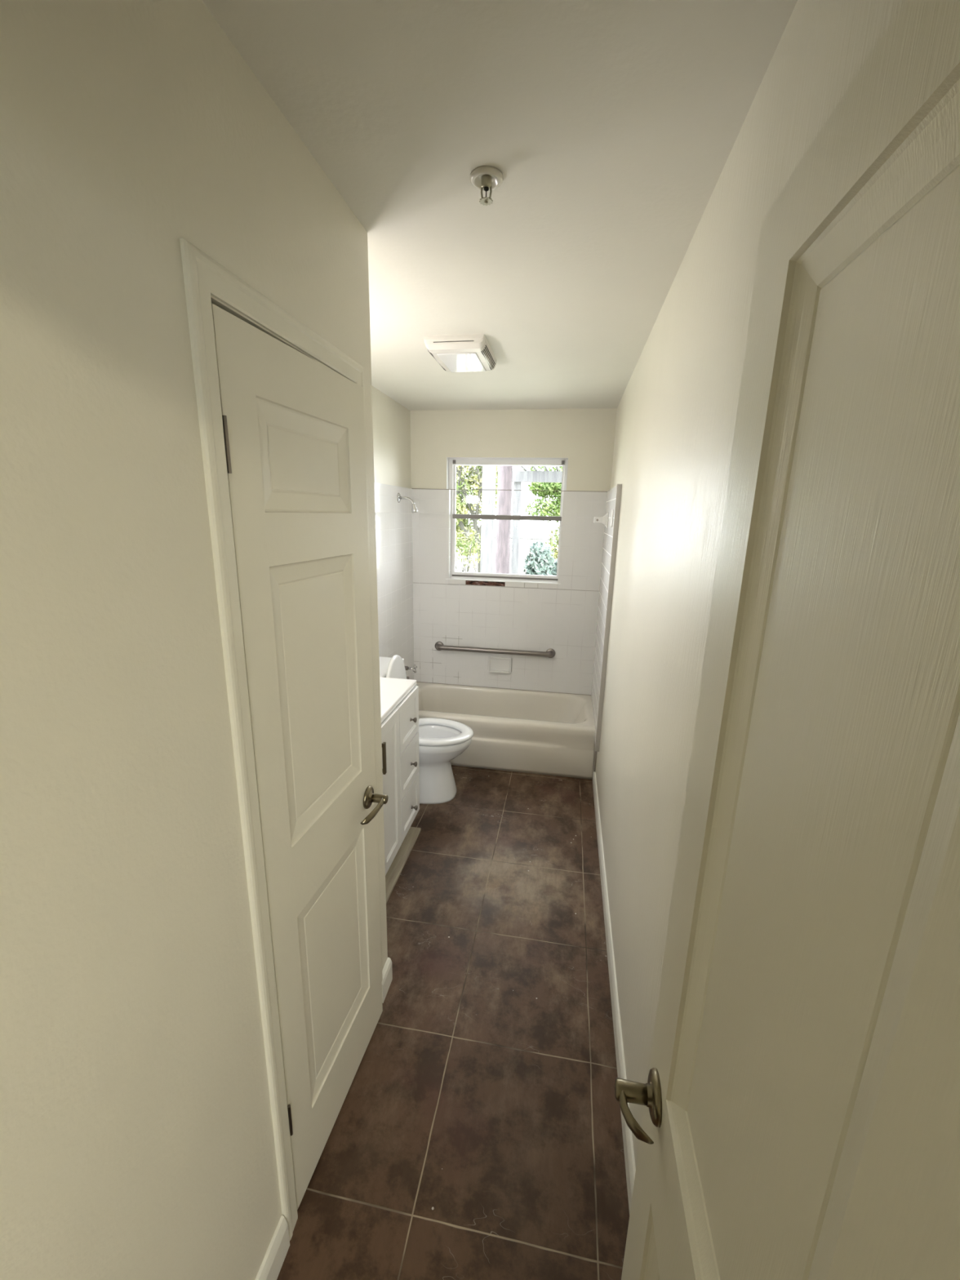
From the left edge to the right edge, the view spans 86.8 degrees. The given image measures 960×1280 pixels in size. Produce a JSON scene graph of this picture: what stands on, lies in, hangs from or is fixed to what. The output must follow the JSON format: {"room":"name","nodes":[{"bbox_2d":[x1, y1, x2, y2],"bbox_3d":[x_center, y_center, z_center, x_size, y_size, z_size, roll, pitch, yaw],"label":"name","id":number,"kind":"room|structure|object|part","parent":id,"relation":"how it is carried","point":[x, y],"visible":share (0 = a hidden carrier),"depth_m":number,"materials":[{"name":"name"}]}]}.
{"room":"bathroom","nodes":[
{"label":"bathroom","id":0,"kind":"room"},
{"bbox_2d":[0,0,387,1279],"bbox_3d":[-0.510,0.281,0.924,0.120,2.440,1.505,4,14,9],"label":"wall","id":1,"kind":"structure","parent":0,"point":[137,1137],"depth_m":0.68,"materials":[{"name":"beige paint"}]},
{"bbox_2d":[254,1214,289,1279],"bbox_3d":[-0.520,1.492,0.904,0.014,0.100,0.652,4,14,9],"label":"baseboard","id":2,"kind":"structure","parent":1,"relation":"attached to","point":[271,1265],"depth_m":1.17,"materials":[{"name":"white paint"}]},
{"bbox_2d":[179,238,382,1240],"bbox_3d":[-0.390,0.368,1.289,0.011,2.098,0.654,4,14,9],"label":"door frame","id":3,"kind":"structure","parent":1,"relation":"attached to","point":[204,277],"depth_m":0.91,"materials":[{"name":"beige paint"}]},
{"bbox_2d":[211,303,388,1209],"bbox_3d":[-0.369,0.397,1.290,0.096,2.028,0.548,4,14,12],"label":"door","id":4,"kind":"structure","parent":1,"relation":"in","point":[293,425],"depth_m":1.19,"materials":[{"name":"beige paint"}]},
{"bbox_3d":[-0.313,0.491,1.476,0.053,0.034,0.126,4,14,9],"label":"handle lever","id":5,"kind":"part","parent":4,"relation":"part of","materials":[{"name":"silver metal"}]},
{"bbox_2d":[371,385,413,679],"bbox_3d":[-0.774,-0.227,2.932,0.132,2.440,2.488,4,14,9],"label":"wall","id":6,"kind":"structure","parent":0,"point":[393,519],"depth_m":3.47,"materials":[{"name":"white paint"}]},
{"bbox_2d":[396,493,417,512],"bbox_3d":[-0.498,-0.952,3.518,0.137,0.134,0.068,4,14,9],"label":"shower arm","id":7,"kind":"object","parent":6,"relation":"attached to","point":[414,509],"visible":1,"depth_m":3.51,"materials":[{"name":"silver metal"}]},
{"bbox_3d":[-0.508,-0.965,3.517,0.117,0.058,0.019,4,14,9],"label":"arm","id":8,"kind":"part","parent":7,"relation":"part of","materials":[{"name":"silver metal"}]},
{"bbox_2d":[404,664,417,679],"bbox_3d":[-0.535,0.238,3.817,0.115,0.140,0.089,4,14,9],"label":"tub valve","id":9,"kind":"object","parent":6,"relation":"attached to","point":[406,668],"visible":0.47,"depth_m":3.80,"materials":[{"name":"silver metal"}]},
{"bbox_3d":[-0.515,0.215,3.808,0.075,0.063,0.063,4,14,9],"label":"cross handle","id":10,"kind":"part","parent":9,"relation":"part of","materials":[{"name":"silver metal"}]},
{"bbox_2d":[276,764,629,1279],"bbox_3d":[-0.397,1.601,0.847,3.800,0.080,7.133,4,14,9],"label":"floor","id":11,"kind":"structure","parent":0,"point":[476,1134],"depth_m":1.60,"materials":[{"name":"brown tile"}]},
{"bbox_2d":[381,685,419,875],"bbox_3d":[-0.615,0.735,2.361,0.501,0.858,0.845,4,14,9],"label":"vanity cabinet","id":12,"kind":"object","parent":11,"relation":"on","point":[399,730],"visible":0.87,"depth_m":2.42,"materials":[{"name":"white paint"}]},
{"bbox_3d":[-0.405,0.497,2.131,0.018,0.140,0.018,4,14,9],"label":"bar pull","id":13,"kind":"part","parent":12,"relation":"part of","materials":[{"name":"brown metal"}]},
{"bbox_3d":[-0.409,0.689,2.290,0.018,0.715,0.257,4,14,9],"label":"cabinet door","id":14,"kind":"part","parent":12,"relation":"part of","materials":[{"name":"white paint"}]},
{"bbox_2d":[379,677,416,722],"bbox_3d":[-0.627,0.308,2.259,0.457,0.210,0.863,4,14,9],"label":"countertop","id":15,"kind":"structure","parent":12,"relation":"on","point":[393,691],"depth_m":2.45,"materials":[{"name":"white stone"}]},
{"bbox_3d":[-0.355,0.391,2.508,0.018,0.241,0.306,4,14,9],"label":"drawer","id":16,"kind":"part","parent":12,"relation":"part of","materials":[{"name":"white paint"}]},
{"bbox_3d":[-0.361,0.630,2.567,0.018,0.236,0.306,4,14,9],"label":"drawer","id":17,"kind":"part","parent":12,"relation":"part of","materials":[{"name":"white paint"}]},
{"bbox_3d":[-0.366,0.860,2.625,0.018,0.222,0.306,4,14,9],"label":"drawer","id":18,"kind":"part","parent":12,"relation":"part of","materials":[{"name":"white paint"}]},
{"bbox_3d":[-0.330,0.396,2.519,0.030,0.027,0.027,4,14,9],"label":"knob","id":19,"kind":"part","parent":12,"relation":"part of","materials":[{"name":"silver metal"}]},
{"bbox_3d":[-0.335,0.630,2.578,0.030,0.027,0.027,4,14,9],"label":"knob","id":20,"kind":"part","parent":12,"relation":"part of","materials":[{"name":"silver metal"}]},
{"bbox_3d":[-0.340,0.872,2.638,0.030,0.027,0.027,4,14,9],"label":"knob","id":21,"kind":"part","parent":12,"relation":"part of","materials":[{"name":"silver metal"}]},
{"bbox_2d":[385,826,421,903],"bbox_3d":[-0.461,1.160,2.407,0.112,0.018,0.905,4,14,9],"label":"toe kick","id":22,"kind":"object","parent":11,"relation":"on","point":[393,873],"visible":0.29,"depth_m":2.56,"materials":[{"name":"white wood"}]},
{"bbox_2d":[379,654,473,804],"bbox_3d":[-0.380,0.532,3.139,0.688,0.885,0.486,4,14,9],"label":"toilet","id":23,"kind":"object","parent":11,"relation":"on","point":[441,740],"visible":0.44,"depth_m":3.09,"materials":[{"name":"white ceramic"}]},
{"bbox_3d":[-0.623,0.186,3.097,0.181,0.035,0.486,4,14,9],"label":"tank lid","id":24,"kind":"part","parent":23,"relation":"part of","materials":[{"name":"white ceramic"}]},
{"bbox_3d":[-0.511,0.315,3.109,0.037,0.455,0.372,4,14,9],"label":"lid","id":25,"kind":"part","parent":23,"relation":"part of","materials":[{"name":"white ceramic"}]},
{"bbox_3d":[-0.342,0.770,3.191,0.580,0.400,0.372,4,14,9],"label":"bowl","id":26,"kind":"part","parent":23,"relation":"part of","materials":[{"name":"white ceramic"}]},
{"bbox_3d":[-0.273,0.563,3.128,0.470,0.026,0.374,4,14,9],"label":"seat","id":27,"kind":"part","parent":23,"relation":"part of","materials":[{"name":"white plastic"}]},
{"bbox_2d":[416,681,595,779],"bbox_3d":[0.107,0.642,3.794,1.458,0.375,0.665,4,14,9],"label":"bathtub","id":28,"kind":"object","parent":11,"relation":"on","point":[549,733],"visible":0.67,"depth_m":3.49,"materials":[{"name":"beige ceramic"}]},
{"bbox_2d":[416,681,595,726],"bbox_3d":[0.111,0.608,3.805,1.458,0.308,0.627,4,14,9],"label":"basin","id":29,"kind":"object","parent":28,"relation":"in","point":[485,703],"depth_m":4.01,"materials":[{"name":"beige ceramic"}]},
{"bbox_2d":[201,0,797,410],"bbox_3d":[-0.343,-0.853,0.234,3.800,0.100,7.133,4,14,9],"label":"ceiling","id":30,"kind":"structure","parent":0,"point":[611,128],"depth_m":1.02,"materials":[{"name":"paint"}]},
{"bbox_2d":[423,333,496,372],"bbox_3d":[-0.079,-1.280,2.290,0.263,0.056,0.380,4,14,9],"label":"exhaust fan","id":31,"kind":"object","parent":30,"relation":"attached to","point":[461,353],"visible":1,"depth_m":2.17,"materials":[{"name":"white plastic"}]},
{"bbox_2d":[470,165,502,205],"bbox_3d":[0.014,-0.987,1.113,0.073,0.050,0.073,4,14,9],"label":"sprinkler","id":32,"kind":"object","parent":30,"relation":"attached to","point":[486,178],"visible":1,"depth_m":1.10,"materials":[{"name":"silver metal"}]},
{"bbox_3d":[0.014,-0.988,1.113,0.023,0.044,0.023,-6,16,-26],"label":"frame","id":33,"kind":"part","parent":32,"relation":"part of","materials":[{"name":"beige paint"}]},
{"bbox_3d":[0.014,-0.981,1.115,0.011,0.026,0.011,4,14,9],"label":"bulb","id":34,"kind":"part","parent":32,"relation":"part of","materials":[{"name":"grey"}]},
{"bbox_2d":[409,408,617,694],"bbox_3d":[0.197,-0.454,3.925,1.462,2.440,0.152,4,14,9],"label":"wall","id":35,"kind":"structure","parent":0,"point":[562,620],"depth_m":3.82,"materials":[{"name":"white tile"}]},
{"bbox_2d":[448,579,466,584],"bbox_3d":[-0.177,-0.449,3.915,0.134,0.038,0.020,4,14,9],"label":"tile","id":36,"kind":"object","parent":35,"relation":"attached to","point":[450,581],"depth_m":3.91,"materials":[{"name":"white tile"}]},
{"bbox_2d":[466,580,505,586],"bbox_3d":[0.041,-0.436,3.884,0.304,0.038,0.008,4,14,9],"label":"tile","id":37,"kind":"structure","parent":35,"relation":"attached to","point":[468,582],"depth_m":3.88,"materials":[{"name":"brown tile"}]},
{"bbox_2d":[435,641,555,657],"bbox_3d":[0.105,0.082,3.960,0.958,0.074,0.066,4,14,9],"label":"grab bar","id":38,"kind":"object","parent":35,"relation":"attached to","point":[550,653],"visible":1,"depth_m":3.93,"materials":[{"name":"silver metal"}]},
{"bbox_2d":[488,656,511,673],"bbox_3d":[0.155,0.198,3.998,0.188,0.124,0.030,4,14,9],"label":"soap dish","id":39,"kind":"object","parent":35,"relation":"attached to","point":[495,664],"visible":1,"depth_m":4.00,"materials":[{"name":"white ceramic"}]},
{"bbox_2d":[445,457,568,584],"bbox_3d":[0.189,-0.891,3.808,0.880,0.895,0.144,4,14,9],"label":"window","id":40,"kind":"structure","parent":35,"relation":"in","point":[451,462],"depth_m":3.80,"materials":[{"name":"white"}]},
{"bbox_3d":[0.173,-0.453,3.882,0.878,0.008,0.074,4,14,9],"label":"sill","id":41,"kind":"part","parent":40,"relation":"part of","materials":[{"name":"white"}]},
{"bbox_3d":[0.188,-0.485,3.928,0.822,0.014,0.034,4,14,9],"label":"rail","id":42,"kind":"part","parent":40,"relation":"part of","materials":[{"name":"silver metal"}]},
{"bbox_3d":[0.198,-0.922,3.818,0.822,0.032,0.030,4,14,9],"label":"meeting rail","id":43,"kind":"part","parent":40,"relation":"part of","materials":[{"name":"silver metal"}]},
{"bbox_3d":[0.193,-0.698,3.877,0.822,0.443,0.022,4,14,9],"label":"sash","id":44,"kind":"part","parent":40,"relation":"part of","materials":[{"name":"white"}]},
{"bbox_3d":[0.206,-1.105,3.801,0.822,0.385,0.020,4,14,9],"label":"sash","id":45,"kind":"part","parent":40,"relation":"part of","materials":[{"name":"white"}]},
{"bbox_2d":[412,488,607,492],"bbox_3d":[0.194,-1.090,3.690,1.428,0.004,0.002,4,14,9],"label":"trim","id":46,"kind":"structure","parent":35,"relation":"attached to","point":[412,488],"depth_m":3.68,"materials":[{"name":"beige"}]},
{"bbox_2d":[505,582,558,588],"bbox_3d":[0.388,-0.414,3.824,0.399,0.038,0.020,4,14,9],"label":"tile","id":47,"kind":"object","parent":35,"relation":"attached to","point":[540,585],"depth_m":3.81,"materials":[{"name":"white tile"}]},
{"bbox_2d":[591,0,905,1168],"bbox_3d":[0.641,0.046,1.963,0.142,2.440,3.993,4,14,9],"label":"wall","id":48,"kind":"structure","parent":0,"point":[677,411],"depth_m":1.26,"materials":[{"name":"beige paint"}]},
{"bbox_2d":[593,751,597,771],"bbox_3d":[0.763,0.763,3.346,0.012,0.215,0.033,4,14,9],"label":"trim","id":49,"kind":"structure","parent":48,"relation":"attached to","point":[595,754],"depth_m":3.34,"materials":[{"name":"beige"}]},
{"bbox_2d":[593,512,608,528],"bbox_3d":[0.803,-0.797,3.371,0.090,0.102,0.102,4,14,9],"label":"towel bar bracket","id":50,"kind":"object","parent":48,"relation":"attached to","point":[604,520],"visible":1,"depth_m":3.35,"materials":[{"name":"white ceramic"}]},
{"bbox_2d":[595,484,622,751],"bbox_3d":[0.749,-0.081,2.978,0.026,1.599,0.008,4,14,9],"label":"trim","id":51,"kind":"structure","parent":48,"relation":"attached to","point":[619,486],"depth_m":2.96,"materials":[{"name":"grey"}]},
{"bbox_2d":[609,509,613,527],"bbox_3d":[0.779,-0.719,2.998,0.008,0.100,0.080,4,14,9],"label":"tile","id":52,"kind":"object","parent":48,"relation":"attached to","point":[612,510],"depth_m":2.97,"materials":[{"name":"white tile"}]},
{"bbox_2d":[592,771,635,1214],"bbox_3d":[0.553,1.195,2.215,0.013,0.085,2.465,4,14,9],"label":"baseboard","id":53,"kind":"structure","parent":48,"relation":"attached to","point":[630,1169],"depth_m":1.79,"materials":[{"name":"white paint"}]},
{"bbox_3d":[-0.756,0.095,1.646,0.617,2.440,0.120,4,14,9],"label":"wall","id":54,"kind":"structure","parent":0,"visible":0},
{"bbox_2d":[382,957,392,1003],"bbox_3d":[-0.646,1.234,1.927,0.623,0.098,0.113,4,14,9],"label":"baseboard","id":55,"kind":"structure","parent":54,"relation":"attached to","point":[387,972],"depth_m":1.87,"materials":[{"name":"white paint"}]},
{"bbox_3d":[-0.425,0.456,0.229,3.800,2.440,0.120,4,14,9],"label":"wall","id":56,"kind":"structure","parent":0,"visible":0},
{"bbox_2d":[614,0,959,1279],"bbox_3d":[0.222,0.596,0.533,0.097,2.025,0.530,4,14,9],"label":"door","id":57,"kind":"structure","parent":56,"relation":"in","point":[800,1098],"depth_m":0.37,"materials":[{"name":"beige paint"}]},
{"bbox_3d":[0.228,0.687,0.743,0.053,0.028,0.072,4,14,9],"label":"handle lever","id":58,"kind":"part","parent":57,"relation":"part of","materials":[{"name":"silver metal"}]},
{"label":"outside","id":59,"kind":"structure","parent":0,"visible":0},
{"bbox_2d":[455,550,555,574],"bbox_3d":[-0.896,0.533,5.514,24.000,0.110,42.000,4,14,9],"label":"ground","id":60,"kind":"structure","parent":59,"point":[522,554],"depth_m":19.20,"materials":[{"name":"white"}]},
{"bbox_2d":[455,524,480,572],"bbox_3d":[-0.266,-1.129,8.657,0.861,1.646,0.399,4,14,9],"label":"bush","id":61,"kind":"object","parent":60,"relation":"on","point":[464,553],"visible":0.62,"depth_m":8.52,"materials":[{"name":"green plant"}]},
{"bbox_2d":[455,465,497,572],"bbox_3d":[-0.464,-2.405,9.571,2.108,3.665,1.437,4,14,9],"label":"tree","id":62,"kind":"object","parent":60,"relation":"on","point":[469,497],"visible":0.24,"depth_m":9.24,"materials":[{"name":"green plant"}]},
{"bbox_2d":[480,465,496,573],"bbox_3d":[0.092,-1.222,6.020,0.140,3.090,0.130,4,14,9],"label":"porch post","id":63,"kind":"object","parent":60,"relation":"on","point":[489,472],"visible":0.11,"depth_m":5.92,"materials":[{"name":"white paint"}]},
{"bbox_2d":[493,465,512,573],"bbox_3d":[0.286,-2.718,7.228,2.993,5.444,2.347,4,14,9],"label":"post","id":64,"kind":"object","parent":60,"relation":"on","point":[503,528],"visible":0.02,"depth_m":6.79,"materials":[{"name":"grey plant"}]},
{"bbox_2d":[469,536,555,570],"bbox_3d":[1.528,-1.383,10.361,9.000,1.380,0.044,4,14,9],"label":"wire fence","id":65,"kind":"object","parent":60,"relation":"on","point":[521,538],"visible":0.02,"depth_m":10.26,"materials":[{"name":"grey metal"}]},
{"bbox_2d":[511,466,562,573],"bbox_3d":[1.538,-0.925,6.136,3.180,2.520,3.900,4,14,9],"label":"pergola","id":66,"kind":"object","parent":60,"relation":"on","point":[518,477],"visible":0.17,"depth_m":7.73,"materials":[{"name":"white paint"}]},
{"bbox_3d":[0.559,-1.385,8.034,0.110,2.450,0.110,4,14,9],"label":"post","id":67,"kind":"part","parent":66,"relation":"part of","materials":[{"name":"white paint"}]},
{"bbox_2d":[521,539,555,575],"bbox_3d":[0.838,-0.707,7.393,0.483,1.481,0.472,9,16,30],"label":"shrub","id":68,"kind":"object","parent":60,"relation":"on","point":[543,566],"visible":0.34,"depth_m":7.20,"materials":[{"name":"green plant"}]},
{"bbox_2d":[519,466,562,524],"bbox_3d":[1.844,-2.653,11.084,2.283,3.515,1.145,4,14,9],"label":"tree","id":69,"kind":"object","parent":60,"relation":"on","point":[539,489],"visible":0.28,"depth_m":10.88,"materials":[{"name":"green plant"}]},
{"bbox_2d":[544,524,559,562],"bbox_3d":[1.599,-1.291,9.325,0.954,1.712,0.495,4,14,9],"label":"shrub","id":70,"kind":"object","parent":60,"relation":"on","point":[554,549],"visible":0.06,"depth_m":9.21,"materials":[{"name":"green plant"}]},
{"bbox_2d":[551,557,557,575],"bbox_3d":[1.394,-0.792,8.382,0.636,1.193,0.468,4,14,9],"label":"shrub","id":71,"kind":"object","parent":60,"relation":"on","point":[554,572],"visible":0.02,"depth_m":8.27,"materials":[{"name":"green plant"}]}
]}

